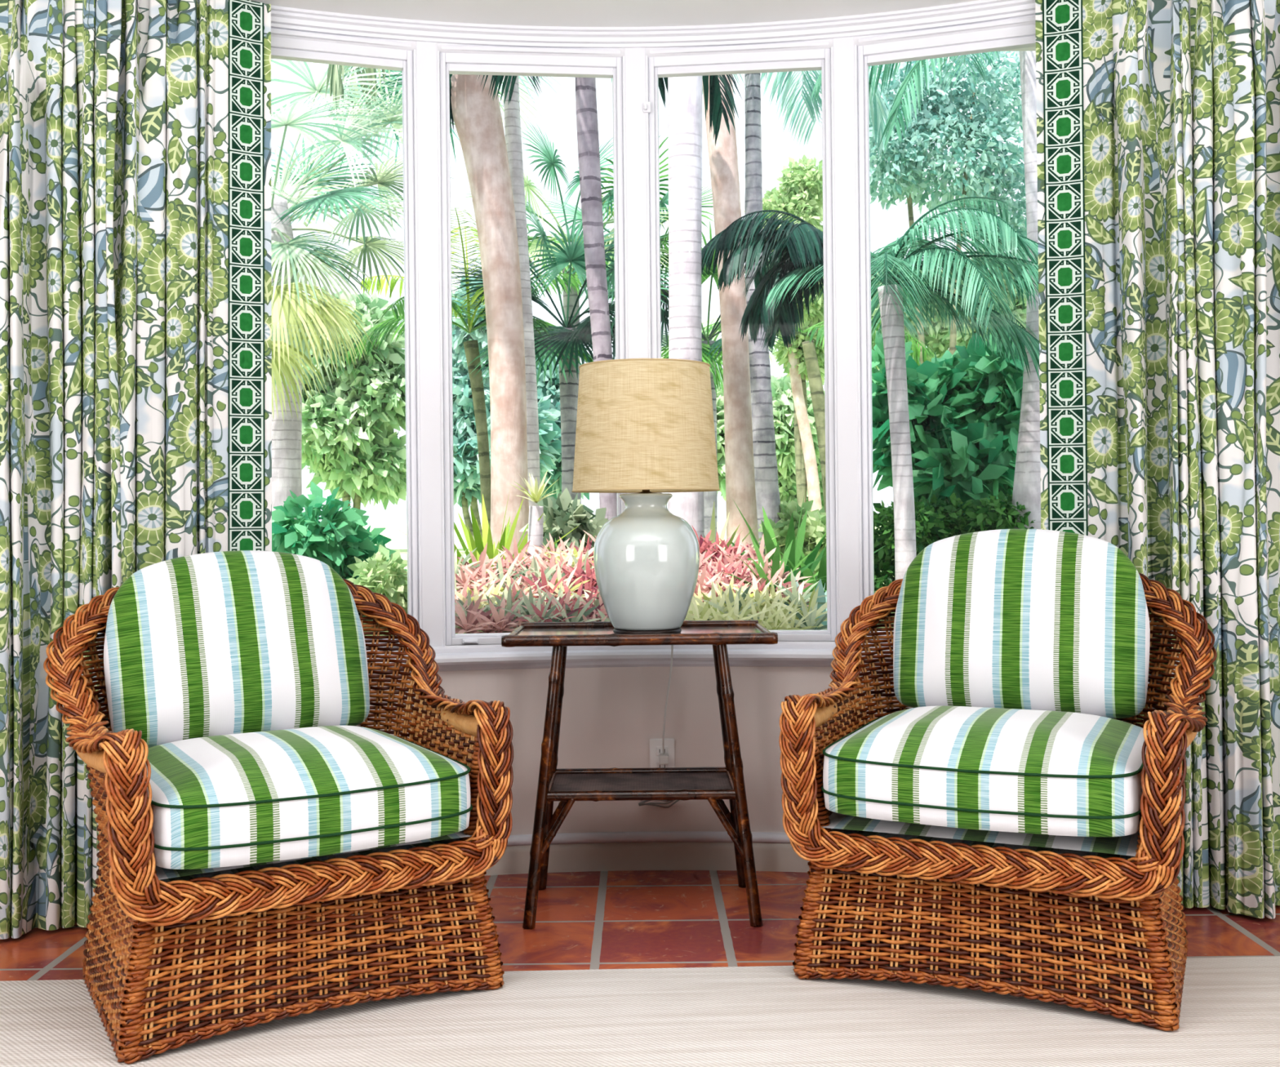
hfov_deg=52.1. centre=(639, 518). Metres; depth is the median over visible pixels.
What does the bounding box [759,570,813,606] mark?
bromeliad
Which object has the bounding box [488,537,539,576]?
bromeliad
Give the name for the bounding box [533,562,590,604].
bromeliad
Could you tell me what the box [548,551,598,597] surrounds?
bromeliad
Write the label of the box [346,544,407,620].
shrub
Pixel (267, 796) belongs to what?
seat cushion
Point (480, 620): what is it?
bromeliad
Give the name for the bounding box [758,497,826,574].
shrub
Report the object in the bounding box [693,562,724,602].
bromeliad
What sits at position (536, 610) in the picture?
bromeliad
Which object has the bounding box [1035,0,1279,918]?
floral curtain
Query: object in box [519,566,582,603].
bromeliad
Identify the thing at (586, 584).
bromeliad
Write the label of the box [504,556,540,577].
bromeliad
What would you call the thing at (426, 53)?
trim
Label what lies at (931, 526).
shrub
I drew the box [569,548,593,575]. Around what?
bromeliad
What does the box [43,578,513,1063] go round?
wicker armchair
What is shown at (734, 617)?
bromeliad
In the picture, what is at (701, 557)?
bromeliad
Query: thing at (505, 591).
bromeliad
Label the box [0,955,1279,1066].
rug
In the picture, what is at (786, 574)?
bromeliad
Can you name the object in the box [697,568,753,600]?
bromeliad
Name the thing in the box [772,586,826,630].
bromeliad
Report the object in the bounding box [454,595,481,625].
bromeliad
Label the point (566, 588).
bromeliad
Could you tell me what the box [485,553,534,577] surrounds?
bromeliad
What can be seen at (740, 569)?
bromeliad
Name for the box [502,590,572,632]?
bromeliad
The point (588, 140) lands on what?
palm
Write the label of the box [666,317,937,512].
palm
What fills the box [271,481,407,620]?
shrub
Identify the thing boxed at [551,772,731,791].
shelf
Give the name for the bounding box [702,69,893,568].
palm
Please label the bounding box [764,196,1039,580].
palm tree
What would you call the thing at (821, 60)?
window
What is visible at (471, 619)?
bromeliad
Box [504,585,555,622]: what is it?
bromeliad
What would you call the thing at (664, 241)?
fan palm
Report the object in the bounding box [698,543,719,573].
bromeliad
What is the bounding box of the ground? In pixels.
[362,520,895,635]
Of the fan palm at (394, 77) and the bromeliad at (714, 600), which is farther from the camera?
the fan palm at (394, 77)
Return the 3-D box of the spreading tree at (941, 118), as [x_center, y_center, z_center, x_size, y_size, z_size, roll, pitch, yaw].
[2.373,-1.660,9.999,1.701,4.013,1.012,-1,0,-4]
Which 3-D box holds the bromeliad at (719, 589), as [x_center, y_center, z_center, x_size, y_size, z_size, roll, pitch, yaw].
[0.315,0.305,4.707,0.228,0.202,0.210,-1,0,17]
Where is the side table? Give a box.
[501,619,777,928]
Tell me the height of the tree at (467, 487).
2.860 m
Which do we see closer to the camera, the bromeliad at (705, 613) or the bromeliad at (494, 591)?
the bromeliad at (705, 613)
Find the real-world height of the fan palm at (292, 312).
3.146 m
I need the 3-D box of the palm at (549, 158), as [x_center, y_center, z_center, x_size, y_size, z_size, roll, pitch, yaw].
[-0.403,-1.065,8.316,1.441,2.890,0.886,-1,0,0]
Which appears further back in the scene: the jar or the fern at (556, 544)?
the fern at (556, 544)
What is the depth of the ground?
24.32 m
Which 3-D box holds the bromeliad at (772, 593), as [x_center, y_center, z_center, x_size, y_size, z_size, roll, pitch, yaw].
[0.487,0.318,4.700,0.202,0.200,0.200,-1,0,33]
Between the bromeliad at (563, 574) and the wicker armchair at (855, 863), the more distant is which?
the bromeliad at (563, 574)
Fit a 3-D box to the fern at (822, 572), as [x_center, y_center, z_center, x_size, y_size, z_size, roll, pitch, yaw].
[0.751,0.272,5.509,0.701,0.356,0.813,-1,0,0]
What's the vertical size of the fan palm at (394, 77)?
4.705 m
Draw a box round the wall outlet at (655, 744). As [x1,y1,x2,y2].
[648,737,675,767]
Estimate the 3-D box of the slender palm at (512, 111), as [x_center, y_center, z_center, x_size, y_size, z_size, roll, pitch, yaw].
[-0.271,-1.351,6.970,0.957,3.480,1.534,-1,0,0]
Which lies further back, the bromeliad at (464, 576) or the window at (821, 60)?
the bromeliad at (464, 576)
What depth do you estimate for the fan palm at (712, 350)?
8.72 m
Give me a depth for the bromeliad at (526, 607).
4.60 m
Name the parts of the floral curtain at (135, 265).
fretwork trim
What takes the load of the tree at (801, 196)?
on the ground
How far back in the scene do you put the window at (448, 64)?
3.70 m
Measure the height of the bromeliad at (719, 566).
0.145 m
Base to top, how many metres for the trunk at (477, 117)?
3.354 m
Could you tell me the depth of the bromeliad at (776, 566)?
4.89 m
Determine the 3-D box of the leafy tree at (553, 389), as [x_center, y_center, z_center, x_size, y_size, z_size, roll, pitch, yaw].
[-0.898,-0.735,13.967,1.056,2.246,1.418,-1,0,-29]
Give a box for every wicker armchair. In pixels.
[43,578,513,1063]
[778,573,1217,1031]
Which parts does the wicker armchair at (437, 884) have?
corner post, corner post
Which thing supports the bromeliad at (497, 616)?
on the ground
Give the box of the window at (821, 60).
[643,41,839,644]
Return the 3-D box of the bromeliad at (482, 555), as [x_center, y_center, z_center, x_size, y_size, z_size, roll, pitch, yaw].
[-0.617,0.200,5.080,0.253,0.217,0.201,-1,0,16]
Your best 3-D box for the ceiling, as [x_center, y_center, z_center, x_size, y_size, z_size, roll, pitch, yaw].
[-0.015,-1.445,0.360,5.600,0.120,7.120,-1,0,0]
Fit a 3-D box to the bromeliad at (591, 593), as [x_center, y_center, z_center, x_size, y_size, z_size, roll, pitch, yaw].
[-0.197,0.341,4.596,0.228,0.192,0.211,-1,0,10]
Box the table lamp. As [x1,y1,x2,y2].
[571,358,719,764]
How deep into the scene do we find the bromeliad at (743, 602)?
4.58 m
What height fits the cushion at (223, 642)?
0.444 m
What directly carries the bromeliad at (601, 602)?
on the ground
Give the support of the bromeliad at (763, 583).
on the ground
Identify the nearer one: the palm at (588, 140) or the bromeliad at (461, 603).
the bromeliad at (461, 603)
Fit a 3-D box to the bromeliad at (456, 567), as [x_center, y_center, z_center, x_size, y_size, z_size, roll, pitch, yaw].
[-0.712,0.212,5.090,0.251,0.211,0.237,-1,0,-18]
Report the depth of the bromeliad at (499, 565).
4.97 m
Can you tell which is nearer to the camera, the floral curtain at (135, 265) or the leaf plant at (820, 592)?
the floral curtain at (135, 265)
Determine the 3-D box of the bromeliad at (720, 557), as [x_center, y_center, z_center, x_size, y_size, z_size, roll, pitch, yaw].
[0.291,0.211,5.087,0.198,0.161,0.176,-1,0,-13]
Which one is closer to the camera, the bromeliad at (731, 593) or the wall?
the wall
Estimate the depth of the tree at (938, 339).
10.77 m
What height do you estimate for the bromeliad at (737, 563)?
0.189 m
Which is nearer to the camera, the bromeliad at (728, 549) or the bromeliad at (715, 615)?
the bromeliad at (715, 615)
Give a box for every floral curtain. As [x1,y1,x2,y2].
[0,0,271,939]
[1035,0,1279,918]
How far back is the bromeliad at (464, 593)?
4.73 m
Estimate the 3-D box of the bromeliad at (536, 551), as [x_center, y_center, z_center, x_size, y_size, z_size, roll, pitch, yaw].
[-0.415,0.170,5.208,0.212,0.174,0.240,-1,0,-39]
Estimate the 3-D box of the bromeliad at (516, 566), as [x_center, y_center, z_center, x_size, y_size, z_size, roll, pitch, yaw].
[-0.433,0.247,4.962,0.206,0.155,0.212,-1,0,42]
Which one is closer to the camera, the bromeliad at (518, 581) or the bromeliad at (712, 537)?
the bromeliad at (518, 581)
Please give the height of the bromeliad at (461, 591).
0.215 m
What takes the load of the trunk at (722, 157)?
on the ground
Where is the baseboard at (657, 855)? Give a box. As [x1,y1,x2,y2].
[275,841,1041,888]
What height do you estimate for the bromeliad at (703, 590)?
0.179 m
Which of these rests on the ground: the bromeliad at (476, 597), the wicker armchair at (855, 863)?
the bromeliad at (476, 597)
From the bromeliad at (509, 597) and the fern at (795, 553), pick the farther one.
the fern at (795, 553)
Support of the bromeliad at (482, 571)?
on the ground
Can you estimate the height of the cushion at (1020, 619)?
0.442 m
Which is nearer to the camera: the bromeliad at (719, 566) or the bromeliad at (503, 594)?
the bromeliad at (503, 594)
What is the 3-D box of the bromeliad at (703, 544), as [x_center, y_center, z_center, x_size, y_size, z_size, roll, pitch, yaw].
[0.263,0.115,5.350,0.193,0.176,0.234,-1,0,36]
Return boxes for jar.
[593,493,699,631]
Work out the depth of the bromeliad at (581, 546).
5.23 m
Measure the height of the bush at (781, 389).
2.132 m
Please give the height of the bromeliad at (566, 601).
0.175 m
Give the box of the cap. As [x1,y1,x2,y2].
[506,831,809,845]
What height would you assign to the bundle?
0.099 m
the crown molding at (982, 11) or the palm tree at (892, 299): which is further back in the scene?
the palm tree at (892, 299)
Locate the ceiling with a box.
[249,0,1035,51]
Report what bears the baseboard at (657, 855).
attached to the wall
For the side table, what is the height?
0.721 m
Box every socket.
[656,746,667,755]
[656,761,668,767]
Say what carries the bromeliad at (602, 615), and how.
on the ground
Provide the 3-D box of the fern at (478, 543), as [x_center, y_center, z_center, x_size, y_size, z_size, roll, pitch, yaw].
[-0.643,0.153,5.685,0.856,0.566,0.957,-1,0,0]
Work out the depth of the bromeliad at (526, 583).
4.86 m
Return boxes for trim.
[415,41,443,645]
[624,48,648,493]
[832,36,860,640]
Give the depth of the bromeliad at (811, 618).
4.47 m
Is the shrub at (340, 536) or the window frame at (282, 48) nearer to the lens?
the window frame at (282, 48)
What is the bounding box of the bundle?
[638,800,679,808]
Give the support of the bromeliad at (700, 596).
on the ground
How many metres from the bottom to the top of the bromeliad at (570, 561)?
0.197 m
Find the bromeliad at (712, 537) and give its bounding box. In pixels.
[704,502,784,560]
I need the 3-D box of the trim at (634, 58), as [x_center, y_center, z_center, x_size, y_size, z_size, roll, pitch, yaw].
[-0.005,-0.500,3.772,0.060,1.720,0.076,-1,0,0]
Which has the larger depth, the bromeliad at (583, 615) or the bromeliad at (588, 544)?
the bromeliad at (588, 544)
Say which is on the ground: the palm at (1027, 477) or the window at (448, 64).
the palm at (1027, 477)
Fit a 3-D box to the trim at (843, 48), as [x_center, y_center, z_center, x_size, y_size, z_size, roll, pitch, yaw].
[0.587,-0.506,3.708,0.060,1.720,0.076,-1,0,12]
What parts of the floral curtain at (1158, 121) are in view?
fretwork trim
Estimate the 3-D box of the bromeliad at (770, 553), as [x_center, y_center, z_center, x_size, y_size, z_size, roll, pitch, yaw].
[0.471,0.167,5.220,0.250,0.211,0.260,-1,0,37]
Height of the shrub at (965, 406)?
1.368 m
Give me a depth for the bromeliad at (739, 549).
5.24 m
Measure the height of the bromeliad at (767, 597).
0.212 m
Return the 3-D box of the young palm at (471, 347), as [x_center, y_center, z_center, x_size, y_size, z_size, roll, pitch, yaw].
[-0.984,-0.699,7.583,1.494,2.184,1.274,-1,0,0]
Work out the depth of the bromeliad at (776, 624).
4.46 m
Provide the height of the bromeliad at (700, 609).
0.159 m
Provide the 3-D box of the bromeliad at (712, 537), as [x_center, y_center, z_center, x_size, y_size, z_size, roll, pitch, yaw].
[0.290,0.159,5.983,0.935,0.498,0.881,-1,0,-28]
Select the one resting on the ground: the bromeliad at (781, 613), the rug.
the bromeliad at (781, 613)
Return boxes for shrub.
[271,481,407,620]
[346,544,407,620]
[519,488,608,606]
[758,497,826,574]
[871,324,1025,526]
[873,490,1035,592]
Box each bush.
[301,286,406,510]
[715,374,824,507]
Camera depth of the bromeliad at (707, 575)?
4.98 m
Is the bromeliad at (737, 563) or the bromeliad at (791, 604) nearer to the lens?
the bromeliad at (791, 604)
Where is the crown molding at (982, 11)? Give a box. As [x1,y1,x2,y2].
[271,0,1035,48]
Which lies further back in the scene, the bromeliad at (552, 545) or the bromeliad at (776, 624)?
the bromeliad at (552, 545)
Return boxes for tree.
[451,275,561,539]
[535,354,589,499]
[742,154,824,515]
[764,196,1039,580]
[869,51,1026,364]
[871,248,1026,369]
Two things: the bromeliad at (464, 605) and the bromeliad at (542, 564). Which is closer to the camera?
the bromeliad at (464, 605)
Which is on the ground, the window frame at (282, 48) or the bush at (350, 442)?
the bush at (350, 442)
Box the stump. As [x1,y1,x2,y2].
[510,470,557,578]
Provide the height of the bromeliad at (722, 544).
0.161 m
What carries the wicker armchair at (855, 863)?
on the rug
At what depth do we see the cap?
3.72 m
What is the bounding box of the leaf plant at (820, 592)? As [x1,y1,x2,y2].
[788,576,826,629]
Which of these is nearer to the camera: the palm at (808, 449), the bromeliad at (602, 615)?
the bromeliad at (602, 615)
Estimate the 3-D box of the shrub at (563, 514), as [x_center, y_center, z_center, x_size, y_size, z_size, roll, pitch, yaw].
[-0.304,0.152,6.013,0.451,0.575,0.642,-1,0,24]
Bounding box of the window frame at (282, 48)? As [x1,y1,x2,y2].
[271,28,422,647]
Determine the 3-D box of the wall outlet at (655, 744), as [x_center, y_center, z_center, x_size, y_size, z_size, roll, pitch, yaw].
[0.063,0.684,3.731,0.072,0.114,0.012,-1,0,0]
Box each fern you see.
[392,489,579,606]
[525,533,595,566]
[731,490,877,594]
[774,545,889,603]
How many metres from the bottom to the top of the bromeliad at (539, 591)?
0.193 m
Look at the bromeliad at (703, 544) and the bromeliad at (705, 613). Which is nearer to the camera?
the bromeliad at (705, 613)
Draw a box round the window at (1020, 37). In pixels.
[854,16,1035,642]
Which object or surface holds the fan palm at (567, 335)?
on the ground
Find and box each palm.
[271,59,456,519]
[280,62,573,184]
[344,207,593,527]
[448,74,742,519]
[451,195,668,500]
[461,118,668,503]
[502,75,659,506]
[536,135,717,301]
[608,219,799,546]
[661,317,822,511]
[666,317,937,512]
[667,75,704,573]
[701,209,823,351]
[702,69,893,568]
[810,51,1040,528]
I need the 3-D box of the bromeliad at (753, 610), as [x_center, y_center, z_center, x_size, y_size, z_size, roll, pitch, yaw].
[0.393,0.362,4.465,0.199,0.171,0.208,-1,0,3]
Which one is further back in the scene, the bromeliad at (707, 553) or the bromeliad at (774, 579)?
the bromeliad at (707, 553)
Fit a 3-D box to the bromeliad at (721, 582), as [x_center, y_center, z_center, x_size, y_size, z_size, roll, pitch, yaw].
[0.359,0.292,4.709,0.201,0.159,0.222,-1,0,-17]
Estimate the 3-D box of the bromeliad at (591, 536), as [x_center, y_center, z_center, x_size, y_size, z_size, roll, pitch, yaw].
[-0.124,0.133,5.336,0.262,0.204,0.234,-1,0,-35]
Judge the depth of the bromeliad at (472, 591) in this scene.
4.87 m
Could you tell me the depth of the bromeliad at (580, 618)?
4.48 m
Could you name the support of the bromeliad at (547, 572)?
on the ground
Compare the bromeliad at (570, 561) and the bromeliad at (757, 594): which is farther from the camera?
the bromeliad at (570, 561)
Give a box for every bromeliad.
[454,547,488,591]
[454,563,489,592]
[454,573,484,619]
[454,573,491,612]
[454,577,501,631]
[454,590,498,633]
[454,594,502,633]
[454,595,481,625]
[457,542,507,591]
[458,560,516,591]
[459,581,492,607]
[460,553,518,582]
[464,596,533,632]
[464,602,513,633]
[466,572,520,604]
[481,578,537,612]
[481,583,543,631]
[484,551,533,589]
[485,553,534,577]
[485,591,520,632]
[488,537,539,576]
[488,571,535,598]
[490,576,537,622]
[494,607,541,632]
[502,563,551,590]
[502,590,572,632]
[504,555,559,591]
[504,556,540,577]
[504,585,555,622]
[506,572,548,599]
[510,539,565,569]
[511,591,583,622]
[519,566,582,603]
[520,594,561,617]
[521,581,565,608]
[524,541,586,571]
[530,559,576,592]
[531,551,576,580]
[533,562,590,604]
[534,533,573,562]
[539,553,593,599]
[539,586,582,608]
[540,593,599,622]
[543,579,599,612]
[543,587,591,618]
[546,536,577,563]
[548,533,594,568]
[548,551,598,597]
[563,587,607,622]
[564,557,596,592]
[567,535,593,559]
[568,568,598,605]
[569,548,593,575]
[570,589,601,619]
[577,560,596,582]
[579,593,606,621]
[582,529,596,554]
[582,608,610,621]
[582,611,608,621]
[684,596,728,620]
[685,580,747,618]
[685,599,716,620]
[692,525,725,558]
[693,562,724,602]
[693,571,738,600]
[693,583,717,615]
[693,604,751,620]
[697,559,730,590]
[697,560,742,595]
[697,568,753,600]
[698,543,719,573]
[698,551,724,577]
[698,552,733,575]
[699,530,737,561]
[700,583,767,621]
[701,575,755,607]
[702,545,749,579]
[702,549,750,579]
[704,502,784,560]
[709,530,826,613]
[709,591,771,621]
[711,532,757,564]
[711,539,757,570]
[719,578,765,611]
[720,559,758,588]
[724,534,787,574]
[724,573,791,612]
[724,586,782,622]
[727,562,797,613]
[731,555,759,576]
[733,601,781,630]
[737,556,786,585]
[737,577,784,596]
[738,586,799,624]
[746,559,813,599]
[747,597,801,630]
[751,579,801,624]
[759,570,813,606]
[766,592,802,627]
[770,568,826,613]
[770,602,820,630]
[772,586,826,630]
[788,599,826,630]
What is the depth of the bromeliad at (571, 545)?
5.35 m
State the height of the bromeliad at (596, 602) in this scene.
0.238 m
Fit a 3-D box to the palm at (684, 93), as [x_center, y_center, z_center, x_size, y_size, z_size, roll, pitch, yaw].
[0.191,-0.859,5.600,0.180,2.607,0.166,-1,0,0]
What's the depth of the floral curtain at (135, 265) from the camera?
3.25 m
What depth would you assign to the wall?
3.73 m
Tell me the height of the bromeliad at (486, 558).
0.188 m
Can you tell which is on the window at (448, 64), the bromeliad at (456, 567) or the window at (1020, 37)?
the window at (1020, 37)
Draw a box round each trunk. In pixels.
[316,64,528,555]
[702,74,759,568]
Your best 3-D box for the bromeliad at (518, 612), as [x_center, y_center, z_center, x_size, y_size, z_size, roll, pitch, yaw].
[-0.407,0.382,4.479,0.193,0.151,0.196,-1,0,1]
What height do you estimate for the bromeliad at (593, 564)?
0.199 m
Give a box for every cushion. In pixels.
[103,550,369,749]
[140,724,472,869]
[821,705,1153,836]
[893,528,1150,718]
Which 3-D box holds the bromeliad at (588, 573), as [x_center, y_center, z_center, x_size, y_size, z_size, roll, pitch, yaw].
[-0.201,0.248,4.962,0.260,0.201,0.226,-1,0,33]
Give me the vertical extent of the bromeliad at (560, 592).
0.172 m
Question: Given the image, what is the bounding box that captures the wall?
[356,666,911,835]
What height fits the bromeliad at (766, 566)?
0.184 m
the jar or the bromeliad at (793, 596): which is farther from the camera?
the bromeliad at (793, 596)
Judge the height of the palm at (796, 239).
1.804 m
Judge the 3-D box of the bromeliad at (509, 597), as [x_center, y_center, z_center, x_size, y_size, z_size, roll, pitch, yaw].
[-0.449,0.323,4.597,0.236,0.190,0.258,-1,0,-11]
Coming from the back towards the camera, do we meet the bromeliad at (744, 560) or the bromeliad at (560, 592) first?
the bromeliad at (744, 560)
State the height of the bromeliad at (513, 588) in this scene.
0.218 m
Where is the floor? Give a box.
[0,870,1279,981]
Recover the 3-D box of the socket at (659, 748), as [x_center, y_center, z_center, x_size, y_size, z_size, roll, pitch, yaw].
[0.063,0.662,3.728,0.034,0.028,0.005,-1,0,0]
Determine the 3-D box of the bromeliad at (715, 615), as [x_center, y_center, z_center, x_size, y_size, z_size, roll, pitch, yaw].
[0.274,0.372,4.459,0.204,0.169,0.195,-1,0,-38]
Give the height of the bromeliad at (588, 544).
0.179 m
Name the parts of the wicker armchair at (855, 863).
corner post, corner post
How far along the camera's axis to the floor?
3.17 m
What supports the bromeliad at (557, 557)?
on the ground
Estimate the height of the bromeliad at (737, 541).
0.178 m
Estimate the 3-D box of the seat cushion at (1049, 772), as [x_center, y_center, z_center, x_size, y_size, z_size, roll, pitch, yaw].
[0.782,0.529,2.894,0.650,0.195,0.628,-1,0,25]
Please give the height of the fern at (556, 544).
0.376 m
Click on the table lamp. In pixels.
(645, 427)

